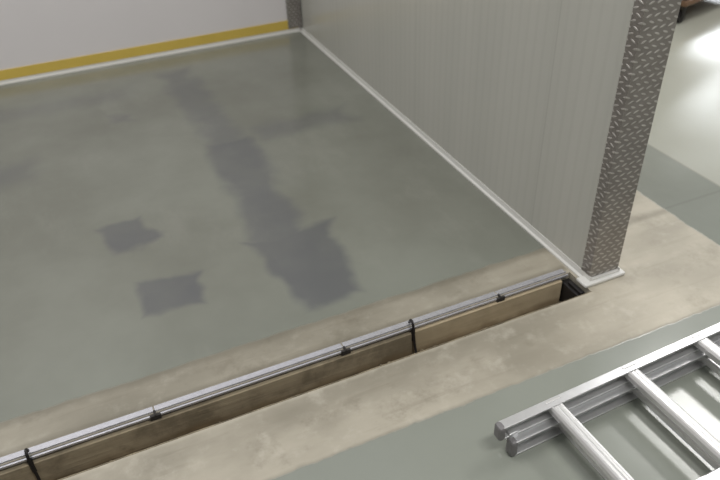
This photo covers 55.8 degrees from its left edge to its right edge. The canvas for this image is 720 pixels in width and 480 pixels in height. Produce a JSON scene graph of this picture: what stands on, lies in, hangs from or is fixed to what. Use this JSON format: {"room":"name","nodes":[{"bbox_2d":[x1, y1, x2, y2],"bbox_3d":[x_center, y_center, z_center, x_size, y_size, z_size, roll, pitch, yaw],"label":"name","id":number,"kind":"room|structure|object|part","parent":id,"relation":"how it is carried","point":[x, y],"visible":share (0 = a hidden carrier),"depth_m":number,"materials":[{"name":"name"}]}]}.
{"room":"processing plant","nodes":[
{"label":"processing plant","id":0,"kind":"room"},
{"bbox_2d":[0,0,300,69],"bbox_3d":[-2.813,-2.122,3.085,5.065,3.200,0.120,-16,38,-18],"label":"wall","id":1,"kind":"structure","parent":0,"point":[32,32],"depth_m":4.23,"materials":[{"name":"white paint"}]},
{"bbox_2d":[0,20,297,80],"bbox_3d":[-2.734,-0.840,3.946,5.040,0.061,0.006,-16,38,-18],"label":"trim","id":2,"kind":"structure","parent":1,"relation":"attached to","point":[68,63],"depth_m":4.38,"materials":[{"name":"yellow paint"}]},
{"bbox_2d":[0,27,299,85],"bbox_3d":[-2.728,-0.802,3.967,5.045,0.024,0.017,-16,38,-18],"label":"baseboard","id":3,"kind":"structure","parent":1,"relation":"attached to","point":[243,39],"depth_m":4.41,"materials":[{"name":"white plastic"}]},
{"bbox_2d":[286,0,301,28],"bbox_3d":[-0.503,-2.703,3.801,0.085,3.070,0.043,-16,38,-18],"label":"post","id":4,"kind":"object","parent":1,"relation":"attached to","point":[292,6],"visible":1,"depth_m":4.66,"materials":[{"name":"metal"}]},
{"bbox_2d":[0,0,719,479],"bbox_3d":[0.866,-0.769,3.934,11.600,0.250,11.000,-16,38,-18],"label":"floor","id":5,"kind":"structure","parent":0,"point":[174,226],"depth_m":2.56,"materials":[{"name":"concrete"}]},
{"bbox_2d":[0,269,590,479],"bbox_3d":[-1.508,0.859,1.739,5.033,0.194,0.151,-16,38,-18],"label":"channel","id":6,"kind":"object","parent":5,"relation":"in","point":[62,464],"visible":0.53,"depth_m":2.17,"materials":[{"name":"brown metal"}]},
{"bbox_2d":[300,28,619,280],"bbox_3d":[0.267,-0.680,3.611,0.152,0.030,3.075,-16,38,-18],"label":"channel","id":7,"kind":"object","parent":5,"relation":"on","point":[501,204],"visible":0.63,"depth_m":3.04,"materials":[{"name":"white plastic"}]},
{"bbox_2d":[576,268,624,287],"bbox_3d":[0.876,0.132,2.473,0.181,0.014,0.054,-16,38,-18],"label":"plate","id":8,"kind":"object","parent":5,"relation":"on","point":[582,280],"visible":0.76,"depth_m":2.45,"materials":[{"name":"white plastic"}]},
{"bbox_2d":[494,322,719,479],"bbox_3d":[1.535,0.298,2.119,2.414,0.113,0.406,-17,39,-19],"label":"ladder","id":9,"kind":"object","parent":5,"relation":"on","point":[642,378],"visible":1,"depth_m":1.91,"materials":[{"name":"grey metal"}]},
{"bbox_3d":[1.485,0.229,2.262,2.370,0.059,0.028,-17,39,-19],"label":"rail","id":10,"kind":"part","parent":9,"relation":"part of","materials":[{"name":"metal"}]},
{"bbox_3d":[1.622,0.369,1.966,2.400,0.050,0.028,-17,39,-19],"label":"rail","id":11,"kind":"part","parent":9,"relation":"part of","materials":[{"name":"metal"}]},
{"bbox_2d":[677,0,702,22],"bbox_3d":[2.363,-2.106,4.716,1.000,0.879,0.550,-26,42,-29],"label":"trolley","id":12,"kind":"object","parent":5,"relation":"on","point":[684,3],"visible":0.56,"depth_m":4.54,"materials":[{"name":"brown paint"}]},
{"bbox_2d":[681,0,702,6],"bbox_3d":[2.367,-2.033,4.770,1.000,0.460,0.550,-26,42,-29],"label":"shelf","id":13,"kind":"object","parent":12,"relation":"attached to","point":[684,3],"depth_m":4.49,"materials":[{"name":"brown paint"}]},
{"bbox_2d":[300,0,634,267],"bbox_3d":[0.183,-1.889,2.820,0.124,2.880,3.175,-16,38,-18],"label":"wall","id":14,"kind":"structure","parent":0,"point":[521,94],"depth_m":2.63,"materials":[{"name":"metal"}]},
{"bbox_2d":[581,0,681,276],"bbox_3d":[0.821,-1.063,1.628,0.130,2.898,0.045,-16,38,-18],"label":"end post","id":15,"kind":"object","parent":14,"relation":"attached to","point":[652,26],"visible":1,"depth_m":2.12,"materials":[{"name":"metal"}]}
]}

